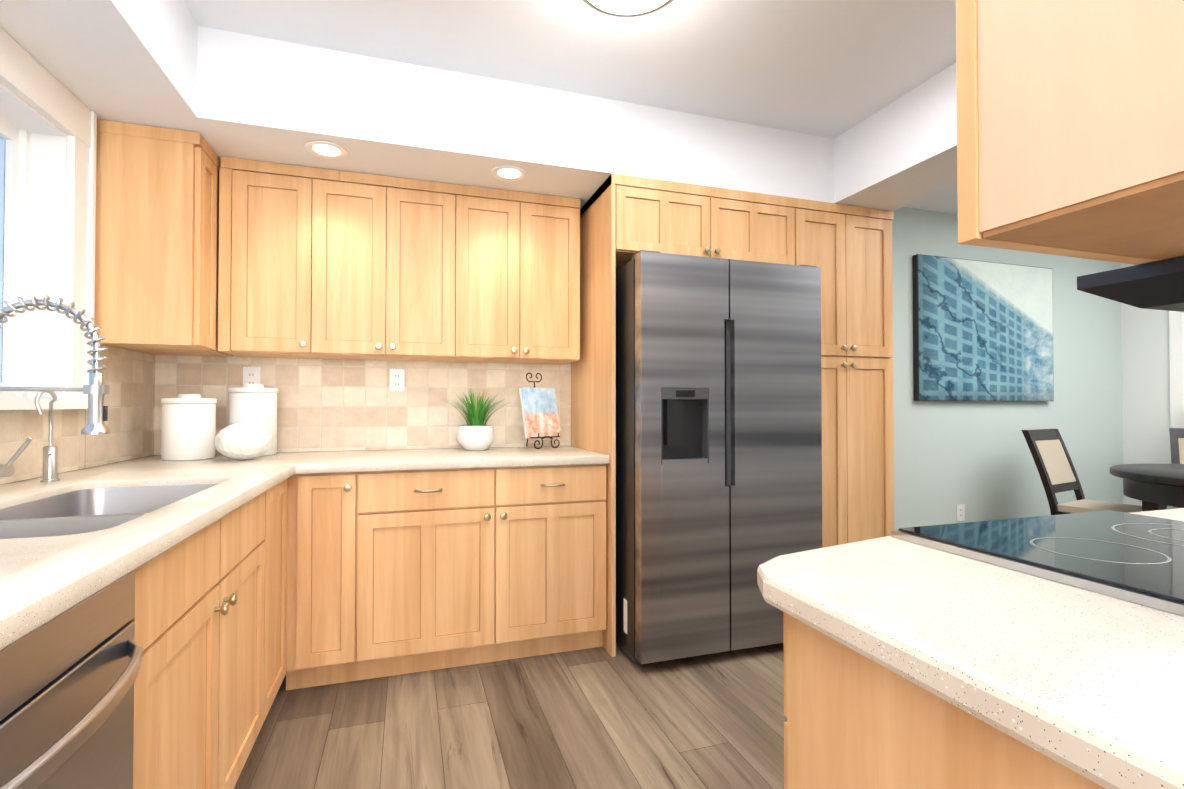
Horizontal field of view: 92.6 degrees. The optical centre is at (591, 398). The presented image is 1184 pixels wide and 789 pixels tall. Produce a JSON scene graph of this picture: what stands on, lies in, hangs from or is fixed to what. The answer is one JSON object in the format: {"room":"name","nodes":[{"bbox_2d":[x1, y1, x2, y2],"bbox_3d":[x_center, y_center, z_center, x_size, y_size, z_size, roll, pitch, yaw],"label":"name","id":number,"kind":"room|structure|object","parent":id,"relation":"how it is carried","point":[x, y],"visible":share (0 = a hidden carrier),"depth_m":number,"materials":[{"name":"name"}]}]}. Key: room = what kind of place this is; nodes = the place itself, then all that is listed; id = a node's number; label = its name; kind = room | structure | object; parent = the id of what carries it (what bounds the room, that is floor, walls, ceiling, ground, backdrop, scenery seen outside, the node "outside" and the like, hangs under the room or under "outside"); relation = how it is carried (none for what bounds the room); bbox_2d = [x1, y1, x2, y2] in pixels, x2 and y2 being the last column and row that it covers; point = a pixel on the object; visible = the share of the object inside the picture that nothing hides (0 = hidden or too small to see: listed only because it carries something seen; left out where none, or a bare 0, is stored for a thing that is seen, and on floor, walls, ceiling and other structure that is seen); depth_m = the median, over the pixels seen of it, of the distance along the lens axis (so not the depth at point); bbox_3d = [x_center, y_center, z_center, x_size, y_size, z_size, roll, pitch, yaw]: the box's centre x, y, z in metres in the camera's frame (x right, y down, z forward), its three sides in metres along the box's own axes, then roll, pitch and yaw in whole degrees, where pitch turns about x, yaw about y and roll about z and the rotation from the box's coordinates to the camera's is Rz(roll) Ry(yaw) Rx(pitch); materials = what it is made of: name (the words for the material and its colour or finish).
{"room":"kitchen","nodes":[
{"label":"kitchen","id":0,"kind":"room"},
{"bbox_2d":[0,0,957,213],"bbox_3d":[2.054,-1.272,0.895,7.000,0.440,6.000,0,-1,-18],"label":"ceiling","id":1,"kind":"structure","parent":0,"point":[849,102],"depth_m":2.29,"materials":[{"name":"white paint"}]},
{"bbox_2d":[305,141,347,158],"bbox_3d":[-1.101,-1.028,2.348,0.164,0.006,0.164,0,-1,-18],"label":"recessed light","id":2,"kind":"object","parent":1,"relation":"in","point":[326,150],"visible":0.96,"depth_m":2.34,"materials":[{"name":"white paint"}]},
{"bbox_2d":[491,166,526,180],"bbox_3d":[-0.378,-1.024,2.583,0.164,0.006,0.164,0,-1,-18],"label":"recessed light","id":3,"kind":"object","parent":1,"relation":"in","point":[507,173],"visible":1,"depth_m":2.58,"materials":[{"name":"white paint"}]},
{"bbox_2d":[583,0,672,16],"bbox_3d":[0.122,-1.344,1.824,0.370,0.068,0.370,0,-1,-18],"label":"flush-mount light","id":4,"kind":"object","parent":1,"relation":"attached to","point":[626,8],"visible":0.98,"depth_m":1.92,"materials":[{"name":"grey"}]},
{"bbox_2d":[956,0,1183,264],"bbox_3d":[0.886,-0.782,0.430,0.865,1.226,0.625,0,-1,-18],"label":"upper cabinet","id":5,"kind":"object","parent":1,"relation":"hanging from","point":[1070,128],"visible":1,"depth_m":0.49,"materials":[{"name":"brown wood"}]},
{"bbox_2d":[1077,256,1183,311],"bbox_3d":[1.012,-0.138,0.409,0.533,0.047,0.850,0,-1,-18],"label":"range hood","id":6,"kind":"object","parent":5,"relation":"attached to","point":[1157,285],"visible":1,"depth_m":0.68,"materials":[{"name":"black metal"}]},
{"bbox_2d":[234,643,786,788],"bbox_3d":[2.054,1.173,0.861,7.000,0.050,6.000,0,-1,-18],"label":"floor","id":7,"kind":"structure","parent":0,"point":[596,718],"depth_m":2.00,"materials":[{"name":"brown wood"}]},
{"bbox_2d":[0,570,142,788],"bbox_3d":[-0.953,0.709,0.574,0.719,0.862,0.590,0,-1,-18],"label":"dishwasher","id":8,"kind":"object","parent":7,"relation":"on","point":[68,678],"visible":0.96,"depth_m":0.76,"materials":[{"name":"grey metal"}]},
{"bbox_2d":[129,559,276,788],"bbox_3d":[-1.256,0.855,1.342,0.671,0.600,1.048,0,-1,-18],"label":"base cabinet","id":9,"kind":"object","parent":7,"relation":"on","point":[209,619],"depth_m":1.30,"materials":[{"name":"brown wood"}]},
{"bbox_2d":[135,479,286,691],"bbox_3d":[-1.445,0.729,1.926,0.671,0.868,0.295,0,-1,-18],"label":"base cabinet","id":10,"kind":"object","parent":7,"relation":"on","point":[256,531],"depth_m":1.67,"materials":[{"name":"brown wood"}]},
{"bbox_2d":[0,451,319,650],"bbox_3d":[-0.995,0.360,0.617,0.720,0.250,4.398,0,-1,-18],"label":"countertop","id":11,"kind":"structure","parent":10,"relation":"on","point":[70,539],"depth_m":1.27,"materials":[{"name":"stone"}]},
{"bbox_2d":[34,391,59,481],"bbox_3d":[-1.617,0.111,1.674,0.044,0.275,0.097,0,-1,-18],"label":"filter faucet","id":12,"kind":"object","parent":11,"relation":"on","point":[50,464],"visible":0.92,"depth_m":1.69,"materials":[{"name":"silver metal"}]},
{"bbox_2d":[0,294,110,476],"bbox_3d":[-1.422,-0.011,1.450,0.299,0.513,0.090,0,-1,-18],"label":"faucet","id":13,"kind":"object","parent":11,"relation":"on","point":[96,389],"visible":1,"depth_m":1.48,"materials":[{"name":"silver metal"}]},
{"bbox_2d":[161,394,216,460],"bbox_3d":[-1.714,0.121,2.407,0.196,0.275,0.196,0,-1,-18],"label":"canister","id":14,"kind":"object","parent":11,"relation":"on","point":[188,430],"visible":1,"depth_m":2.33,"materials":[{"name":"white ceramic"}]},
{"bbox_2d":[214,423,272,459],"bbox_3d":[-1.453,0.181,2.364,0.209,0.153,0.209,0,-1,-18],"label":"vase","id":15,"kind":"object","parent":11,"relation":"on","point":[242,441],"visible":1,"depth_m":2.29,"materials":[{"name":"white ceramic"}]},
{"bbox_2d":[228,384,277,455],"bbox_3d":[-1.554,0.098,2.595,0.200,0.325,0.200,0,-1,-18],"label":"canister","id":16,"kind":"object","parent":11,"relation":"on","point":[253,403],"visible":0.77,"depth_m":2.53,"materials":[{"name":"white ceramic"}]},
{"bbox_2d":[286,472,377,689],"bbox_3d":[-1.141,0.737,2.543,0.326,0.868,0.631,0,-1,-18],"label":"base cabinet","id":17,"kind":"object","parent":7,"relation":"on","point":[332,602],"depth_m":2.26,"materials":[{"name":"brown wood"}]},
{"bbox_2d":[378,467,513,677],"bbox_3d":[-0.777,0.739,2.661,0.672,0.868,0.631,0,-1,-18],"label":"base cabinet","id":18,"kind":"object","parent":7,"relation":"on","point":[391,573],"depth_m":2.39,"materials":[{"name":"brown wood"}]},
{"bbox_2d":[514,464,605,658],"bbox_3d":[-0.300,0.741,2.816,0.579,0.868,0.631,0,-1,-18],"label":"base cabinet","id":19,"kind":"object","parent":7,"relation":"on","point":[560,511],"depth_m":2.55,"materials":[{"name":"brown wood"}]},
{"bbox_2d":[304,446,608,473],"bbox_3d":[-0.624,0.283,2.702,1.272,0.040,0.664,0,-1,-18],"label":"countertop","id":20,"kind":"structure","parent":19,"relation":"on","point":[493,457],"depth_m":2.47,"materials":[{"name":"stone"}]},
{"bbox_2d":[440,388,509,450],"bbox_3d":[-0.560,0.106,2.869,0.420,0.318,0.364,0,-1,-18],"label":"plant","id":21,"kind":"object","parent":20,"relation":"on","point":[477,434],"visible":1,"depth_m":2.83,"materials":[{"name":"green plant"}]},
{"bbox_2d":[519,373,560,448],"bbox_3d":[-0.276,0.064,3.002,0.230,0.400,0.218,0,-1,-18],"label":"cookbook stand","id":22,"kind":"object","parent":20,"relation":"on","point":[540,413],"visible":1,"depth_m":2.97,"materials":[{"name":"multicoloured paper"}]},
{"bbox_2d":[616,250,821,663],"bbox_3d":[0.506,0.275,2.941,0.926,1.798,0.891,0,-1,-18],"label":"fridge","id":23,"kind":"object","parent":7,"relation":"on","point":[718,439],"visible":0.94,"depth_m":2.50,"materials":[{"name":"grey metal"}]},
{"bbox_2d":[799,199,893,547],"bbox_3d":[1.228,0.082,3.298,0.653,2.198,0.677,0,-1,-18],"label":"tall cabinet","id":24,"kind":"object","parent":7,"relation":"on","point":[847,249],"depth_m":3.00,"materials":[{"name":"brown wood"}]},
{"bbox_2d":[783,612,1105,788],"bbox_3d":[1.250,0.696,-0.445,1.140,0.868,3.000,0,-1,-18],"label":"base cabinet","id":25,"kind":"object","parent":7,"relation":"on","point":[856,720],"visible":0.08,"depth_m":0.61,"materials":[{"name":"brown wood"}]},
{"bbox_2d":[757,508,1183,788],"bbox_3d":[1.268,0.241,-0.380,1.270,0.040,3.100,0,-1,-18],"label":"countertop","id":26,"kind":"structure","parent":25,"relation":"on","point":[1088,684],"depth_m":0.55,"materials":[{"name":"stone"}]},
{"bbox_2d":[891,510,1183,615],"bbox_3d":[0.903,0.227,0.678,0.556,0.016,0.801,0,-1,-18],"label":"cooktop","id":27,"kind":"object","parent":26,"relation":"in","point":[1135,558],"visible":1,"depth_m":0.84,"materials":[{"name":"black glass"}]},
{"bbox_2d":[1022,429,1141,514],"bbox_3d":[3.279,0.701,3.706,0.460,0.970,0.605,0,-1,-30],"label":"chair","id":28,"kind":"object","parent":7,"relation":"on","point":[1053,461],"visible":0.4,"depth_m":3.82,"materials":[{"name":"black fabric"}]},
{"bbox_2d":[1110,464,1183,511],"bbox_3d":[3.652,0.798,3.068,1.240,0.759,1.240,0,-1,-18],"label":"dining table","id":29,"kind":"object","parent":7,"relation":"on","point":[1152,487],"visible":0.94,"depth_m":3.16,"materials":[{"name":"black wood"}]},
{"bbox_2d":[1169,428,1183,508],"bbox_3d":[4.279,0.703,3.824,0.460,0.970,0.605,-1,-1,40],"label":"chair","id":30,"kind":"object","parent":7,"relation":"on","point":[1177,444],"visible":0.33,"depth_m":4.13,"materials":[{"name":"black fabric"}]},
{"bbox_2d":[171,207,1124,529],"bbox_3d":[1.142,-0.133,3.685,7.000,2.640,0.100,0,-1,-18],"label":"wall","id":31,"kind":"structure","parent":0,"point":[1105,409],"depth_m":4.26,"materials":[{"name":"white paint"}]},
{"bbox_2d":[0,27,96,409],"bbox_3d":[-1.550,-0.511,0.999,0.215,1.072,2.175,0,-1,-18],"label":"kitchen window","id":32,"kind":"structure","parent":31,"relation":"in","point":[48,129],"depth_m":1.90,"materials":[{"name":"white glass"}]},
{"bbox_2d":[0,344,159,484],"bbox_3d":[-1.334,0.003,0.512,0.006,0.458,4.398,0,-1,-18],"label":"backsplash","id":33,"kind":"structure","parent":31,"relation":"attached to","point":[133,377],"depth_m":2.18,"materials":[{"name":"tile"}]},
{"bbox_2d":[94,119,232,356],"bbox_3d":[-1.769,-0.615,2.400,0.338,0.828,0.551,0,-1,-18],"label":"upper cabinet","id":34,"kind":"object","parent":31,"relation":"attached to","point":[157,243],"visible":0.94,"depth_m":2.15,"materials":[{"name":"brown wood"}]},
{"bbox_2d":[218,156,329,358],"bbox_3d":[-1.440,-0.612,2.625,0.417,0.828,0.327,0,-1,-18],"label":"upper cabinet","id":35,"kind":"object","parent":31,"relation":"attached to","point":[318,263],"depth_m":2.48,"materials":[{"name":"brown wood"}]},
{"bbox_2d":[156,355,570,454],"bbox_3d":[-1.054,0.036,2.911,1.962,0.458,0.006,0,-1,-18],"label":"backsplash","id":36,"kind":"structure","parent":31,"relation":"attached to","point":[333,405],"depth_m":2.88,"materials":[{"name":"tile"}]},
{"bbox_2d":[243,367,259,384],"bbox_3d":[-1.635,-0.092,2.717,0.072,0.116,0.008,0,-1,-18],"label":"electrical outlet","id":37,"kind":"object","parent":36,"relation":"attached to","point":[251,375],"visible":0.73,"depth_m":2.71,"materials":[{"name":"white plastic"}]},
{"bbox_2d":[390,369,403,391],"bbox_3d":[-1.007,-0.092,2.921,0.072,0.116,0.008,0,-1,-18],"label":"electrical outlet","id":38,"kind":"object","parent":36,"relation":"attached to","point":[396,379],"visible":1,"depth_m":2.92,"materials":[{"name":"white plastic"}]},
{"bbox_2d":[330,169,469,361],"bbox_3d":[-1.001,-0.610,2.768,0.742,0.828,0.327,0,-1,-18],"label":"upper cabinet","id":39,"kind":"object","parent":31,"relation":"attached to","point":[400,247],"depth_m":2.63,"materials":[{"name":"brown wood"}]},
{"bbox_2d":[470,186,579,364],"bbox_3d":[-0.436,-0.608,2.951,0.683,0.828,0.327,0,-1,-18],"label":"upper cabinet","id":40,"kind":"object","parent":31,"relation":"attached to","point":[525,247],"depth_m":2.81,"materials":[{"name":"brown wood"}]},
{"bbox_2d":[580,173,722,288],"bbox_3d":[0.259,-0.847,2.996,0.538,0.348,0.677,0,-1,-18],"label":"upper cabinet","id":41,"kind":"object","parent":31,"relation":"attached to","point":[627,215],"depth_m":2.69,"materials":[{"name":"brown wood"}]},
{"bbox_2d":[723,188,798,264],"bbox_3d":[0.680,-0.845,3.133,0.536,0.348,0.677,0,-1,-18],"label":"upper cabinet","id":42,"kind":"object","parent":31,"relation":"attached to","point":[758,227],"depth_m":2.84,"materials":[{"name":"brown wood"}]},
{"bbox_2d":[956,504,964,520],"bbox_3d":[2.681,0.833,4.114,0.072,0.116,0.008,0,-1,-18],"label":"outlet","id":43,"kind":"object","parent":31,"relation":"attached to","point":[960,512],"visible":1,"depth_m":4.11,"materials":[{"name":"white plastic"}]},
{"bbox_2d":[912,254,1053,400],"bbox_3d":[2.920,-0.492,4.189,1.350,1.030,0.044,0,-1,-18],"label":"canvas art","id":44,"kind":"object","parent":31,"relation":"attached to","point":[982,330],"visible":1,"depth_m":4.14,"materials":[{"name":"blue fabric"}]},
{"bbox_2d":[1121,263,1173,508],"bbox_3d":[5.335,-0.157,1.945,0.100,2.640,5.760,0,-1,-18],"label":"wall","id":45,"kind":"structure","parent":0,"point":[1144,332],"depth_m":4.54,"materials":[{"name":"white paint"}]},
{"bbox_2d":[1169,311,1183,427],"bbox_3d":[4.893,-0.144,3.274,0.120,1.910,2.360,0,-1,-18],"label":"dining room window","id":46,"kind":"structure","parent":45,"relation":"in","point":[1176,337],"depth_m":4.34,"materials":[{"name":"white paint"}]}
]}

